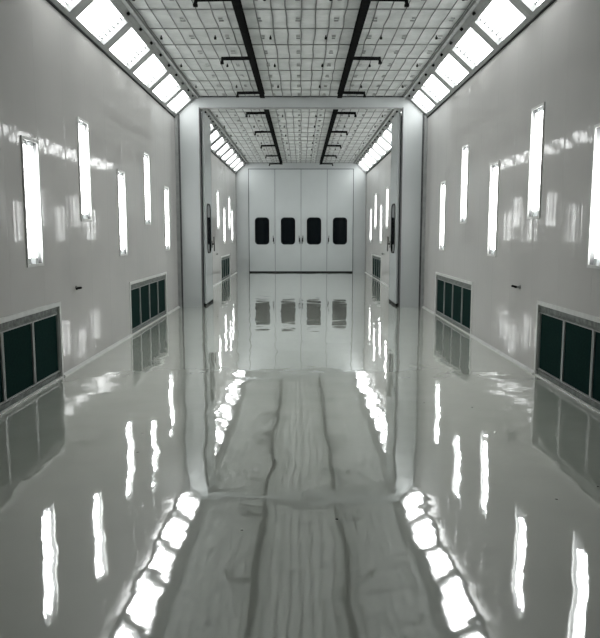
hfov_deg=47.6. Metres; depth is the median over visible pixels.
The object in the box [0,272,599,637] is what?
floor
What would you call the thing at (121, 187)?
wall lamp
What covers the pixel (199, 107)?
trim
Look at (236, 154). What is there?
ceiling light
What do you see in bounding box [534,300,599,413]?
air vent
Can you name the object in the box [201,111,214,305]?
door
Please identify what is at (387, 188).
wall lamp
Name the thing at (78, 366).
baseboard
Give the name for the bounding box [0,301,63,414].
air vent
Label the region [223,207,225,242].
wall lamp
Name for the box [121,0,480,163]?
ceiling
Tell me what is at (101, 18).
diffuser
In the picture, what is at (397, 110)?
ceiling light
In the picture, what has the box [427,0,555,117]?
trim
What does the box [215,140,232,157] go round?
ceiling light
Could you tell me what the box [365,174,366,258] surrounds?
trim
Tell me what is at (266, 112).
rail
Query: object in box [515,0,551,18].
ceiling light
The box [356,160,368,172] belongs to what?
ceiling light
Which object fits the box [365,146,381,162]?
ceiling light
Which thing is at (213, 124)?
ceiling light
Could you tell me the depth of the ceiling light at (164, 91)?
12.01 m
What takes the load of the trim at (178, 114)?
attached to the door frame
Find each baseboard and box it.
[64,272,236,375]
[365,272,533,373]
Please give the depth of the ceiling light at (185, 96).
13.22 m
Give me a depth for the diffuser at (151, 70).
10.76 m
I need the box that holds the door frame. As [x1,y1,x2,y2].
[176,97,425,306]
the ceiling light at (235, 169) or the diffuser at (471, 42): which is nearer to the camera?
the diffuser at (471, 42)
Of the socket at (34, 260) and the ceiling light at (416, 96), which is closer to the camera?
the socket at (34, 260)
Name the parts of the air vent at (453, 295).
filter frame, filter frame, filter frame, filter frame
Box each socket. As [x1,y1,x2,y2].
[25,142,32,146]
[31,257,38,263]
[593,258,599,264]
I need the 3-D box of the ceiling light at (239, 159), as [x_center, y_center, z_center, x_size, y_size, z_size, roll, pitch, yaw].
[-2.294,-5.615,24.310,0.512,0.471,1.078,0,7,0]
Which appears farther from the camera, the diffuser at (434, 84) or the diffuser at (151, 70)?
the diffuser at (434, 84)
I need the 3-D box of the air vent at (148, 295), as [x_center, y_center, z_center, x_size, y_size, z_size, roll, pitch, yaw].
[-2.521,-0.317,11.407,0.047,0.800,2.750,0,7,0]
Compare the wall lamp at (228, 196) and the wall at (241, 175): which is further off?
the wall at (241, 175)
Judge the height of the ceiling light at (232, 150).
0.471 m
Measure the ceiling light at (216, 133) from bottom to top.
0.471 m
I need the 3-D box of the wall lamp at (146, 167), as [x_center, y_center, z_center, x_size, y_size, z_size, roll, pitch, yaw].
[-2.538,-2.128,11.136,0.082,1.164,0.399,0,7,0]
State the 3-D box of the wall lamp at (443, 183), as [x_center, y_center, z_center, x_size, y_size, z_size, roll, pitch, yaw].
[2.573,-1.834,12.112,0.082,1.219,0.399,0,7,0]
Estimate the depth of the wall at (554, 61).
7.93 m
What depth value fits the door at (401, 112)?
14.15 m
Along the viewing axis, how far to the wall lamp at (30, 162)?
6.47 m
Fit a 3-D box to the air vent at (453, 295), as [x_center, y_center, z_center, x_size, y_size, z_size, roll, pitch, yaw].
[2.554,-0.316,11.400,0.047,0.800,2.750,0,7,0]
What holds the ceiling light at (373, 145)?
attached to the ceiling
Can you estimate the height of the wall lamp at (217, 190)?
1.164 m
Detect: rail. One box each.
[193,0,264,97]
[245,109,282,165]
[319,109,356,165]
[337,0,408,97]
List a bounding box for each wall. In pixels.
[0,0,236,372]
[236,163,365,271]
[365,0,599,369]
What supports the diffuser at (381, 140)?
attached to the ceiling light at (379, 140)
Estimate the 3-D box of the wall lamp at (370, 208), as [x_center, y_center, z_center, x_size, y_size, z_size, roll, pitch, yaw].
[2.591,-3.390,24.565,0.082,1.219,0.399,0,7,0]
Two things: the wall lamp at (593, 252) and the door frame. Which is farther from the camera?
the door frame
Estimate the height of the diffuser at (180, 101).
0.276 m
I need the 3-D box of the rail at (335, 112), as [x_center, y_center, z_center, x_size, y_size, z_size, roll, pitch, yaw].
[0.985,-5.099,19.733,0.510,0.165,12.170,0,7,0]
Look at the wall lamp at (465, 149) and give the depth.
10.59 m
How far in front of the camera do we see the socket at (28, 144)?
6.38 m
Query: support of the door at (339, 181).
in the wall at (241, 175)
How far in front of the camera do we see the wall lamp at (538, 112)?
7.39 m
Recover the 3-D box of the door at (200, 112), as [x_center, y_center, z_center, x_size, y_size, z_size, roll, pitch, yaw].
[-2.045,-2.305,14.529,0.057,3.970,1.040,0,7,0]
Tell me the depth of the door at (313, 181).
26.43 m
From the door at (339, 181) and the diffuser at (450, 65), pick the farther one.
the door at (339, 181)
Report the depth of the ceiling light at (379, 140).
19.49 m
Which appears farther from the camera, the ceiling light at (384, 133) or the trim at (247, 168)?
the trim at (247, 168)
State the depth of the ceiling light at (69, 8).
7.29 m
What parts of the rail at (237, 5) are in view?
arm, arm, rail, arm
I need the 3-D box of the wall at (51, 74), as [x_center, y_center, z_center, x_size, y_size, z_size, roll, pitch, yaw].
[-2.558,-1.972,12.430,0.100,3.830,28.350,0,7,0]
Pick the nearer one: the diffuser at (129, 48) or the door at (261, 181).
the diffuser at (129, 48)
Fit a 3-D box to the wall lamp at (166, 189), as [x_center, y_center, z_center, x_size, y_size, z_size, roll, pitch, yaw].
[-2.536,-1.888,12.788,0.082,1.189,0.399,0,7,0]
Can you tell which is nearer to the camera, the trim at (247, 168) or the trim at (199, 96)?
the trim at (199, 96)
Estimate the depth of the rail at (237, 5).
9.69 m
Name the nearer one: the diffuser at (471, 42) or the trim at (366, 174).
the diffuser at (471, 42)
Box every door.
[200,112,204,304]
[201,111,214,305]
[249,169,274,272]
[275,169,300,272]
[301,169,326,272]
[327,169,352,272]
[387,111,400,305]
[397,112,401,304]
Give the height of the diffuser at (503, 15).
0.276 m
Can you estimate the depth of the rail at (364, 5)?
9.69 m
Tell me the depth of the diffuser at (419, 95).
13.15 m
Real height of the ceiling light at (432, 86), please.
0.471 m
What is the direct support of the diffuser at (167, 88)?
attached to the ceiling light at (164, 91)
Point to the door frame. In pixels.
(189, 115)
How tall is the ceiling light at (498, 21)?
0.471 m
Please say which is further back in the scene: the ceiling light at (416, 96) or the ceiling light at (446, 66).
the ceiling light at (416, 96)
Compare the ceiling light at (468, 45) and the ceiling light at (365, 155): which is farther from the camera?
the ceiling light at (365, 155)
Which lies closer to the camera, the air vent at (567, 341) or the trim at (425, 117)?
the air vent at (567, 341)
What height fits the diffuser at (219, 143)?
0.276 m
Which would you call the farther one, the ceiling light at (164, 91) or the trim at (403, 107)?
the trim at (403, 107)
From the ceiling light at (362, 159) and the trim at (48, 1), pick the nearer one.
the trim at (48, 1)
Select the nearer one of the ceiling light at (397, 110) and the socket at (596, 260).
the socket at (596, 260)
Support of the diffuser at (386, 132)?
attached to the ceiling light at (384, 133)
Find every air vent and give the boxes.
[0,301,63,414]
[129,272,167,334]
[221,254,229,280]
[372,254,380,280]
[434,272,472,334]
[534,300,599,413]
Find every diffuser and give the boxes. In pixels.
[77,0,122,39]
[110,28,145,64]
[134,55,163,83]
[153,75,177,99]
[168,91,187,110]
[211,138,222,148]
[374,143,384,154]
[379,137,390,149]
[384,130,390,138]
[414,91,433,109]
[424,75,448,99]
[438,55,467,83]
[456,28,492,64]
[479,0,524,39]
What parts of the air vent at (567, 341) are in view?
filter frame, filter frame, filter frame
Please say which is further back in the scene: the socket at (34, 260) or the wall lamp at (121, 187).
the wall lamp at (121, 187)
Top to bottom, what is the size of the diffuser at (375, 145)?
0.276 m
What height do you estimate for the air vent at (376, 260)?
0.800 m
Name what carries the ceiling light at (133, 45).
attached to the ceiling
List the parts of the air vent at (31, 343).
filter frame, filter frame, filter frame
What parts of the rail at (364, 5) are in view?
arm, rail, arm, arm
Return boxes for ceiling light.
[50,0,87,18]
[70,0,134,50]
[104,19,156,73]
[130,47,172,91]
[149,68,185,106]
[165,85,194,115]
[210,117,216,130]
[211,126,222,143]
[211,133,227,152]
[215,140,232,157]
[220,146,236,162]
[225,151,239,166]
[229,155,242,168]
[232,159,245,172]
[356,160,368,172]
[358,156,372,169]
[362,151,376,166]
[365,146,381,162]
[369,141,386,157]
[373,134,390,153]
[378,127,390,144]
[384,118,391,131]
[391,109,401,118]
[407,85,436,115]
[416,69,452,106]
[429,47,472,91]
[446,19,497,73]
[467,0,531,49]
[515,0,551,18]
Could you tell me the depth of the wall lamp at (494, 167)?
9.01 m
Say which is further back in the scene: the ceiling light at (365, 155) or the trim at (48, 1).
the ceiling light at (365, 155)
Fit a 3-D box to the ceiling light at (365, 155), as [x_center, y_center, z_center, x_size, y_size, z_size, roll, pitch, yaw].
[2.365,-5.454,23.023,0.512,0.471,1.288,0,7,0]
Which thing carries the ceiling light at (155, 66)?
attached to the ceiling
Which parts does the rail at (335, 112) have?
rail, arm, arm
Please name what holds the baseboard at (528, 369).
attached to the wall at (554, 61)
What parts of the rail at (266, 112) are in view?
arm, arm, rail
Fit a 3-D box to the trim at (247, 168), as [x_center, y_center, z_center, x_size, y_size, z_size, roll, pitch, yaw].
[0.039,-3.827,26.465,4.140,4.030,0.030,0,7,0]
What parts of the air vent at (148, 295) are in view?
filter frame, filter frame, filter frame, filter frame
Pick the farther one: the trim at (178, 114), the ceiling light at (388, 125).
the ceiling light at (388, 125)
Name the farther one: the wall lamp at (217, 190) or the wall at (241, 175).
the wall at (241, 175)
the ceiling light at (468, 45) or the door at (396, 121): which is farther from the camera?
the door at (396, 121)
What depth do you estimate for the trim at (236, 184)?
26.45 m
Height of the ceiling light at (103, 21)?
0.471 m
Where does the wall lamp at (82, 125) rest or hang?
in the wall at (51, 74)
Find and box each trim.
[46,0,174,117]
[174,116,181,306]
[178,114,183,306]
[199,96,401,96]
[199,107,203,306]
[200,107,402,108]
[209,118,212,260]
[236,184,236,256]
[247,168,354,272]
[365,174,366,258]
[389,118,392,262]
[398,107,403,306]
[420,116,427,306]
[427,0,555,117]
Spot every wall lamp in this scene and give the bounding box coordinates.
[20,135,43,267]
[77,116,91,221]
[117,169,127,255]
[143,151,150,224]
[164,186,169,250]
[217,190,218,228]
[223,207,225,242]
[228,196,229,229]
[231,209,232,241]
[370,208,371,241]
[375,193,376,228]
[380,204,381,242]
[386,187,388,227]
[439,180,445,250]
[460,143,468,223]
[487,161,499,256]
[527,102,544,218]
[587,123,599,268]
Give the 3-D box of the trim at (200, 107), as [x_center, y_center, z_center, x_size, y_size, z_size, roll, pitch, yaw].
[0.021,-4.223,13.626,4.050,0.020,0.110,0,7,0]
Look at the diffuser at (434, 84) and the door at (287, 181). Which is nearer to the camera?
the diffuser at (434, 84)
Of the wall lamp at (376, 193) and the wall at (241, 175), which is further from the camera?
the wall at (241, 175)
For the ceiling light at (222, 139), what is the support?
attached to the ceiling
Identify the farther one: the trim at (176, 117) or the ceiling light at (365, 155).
the ceiling light at (365, 155)

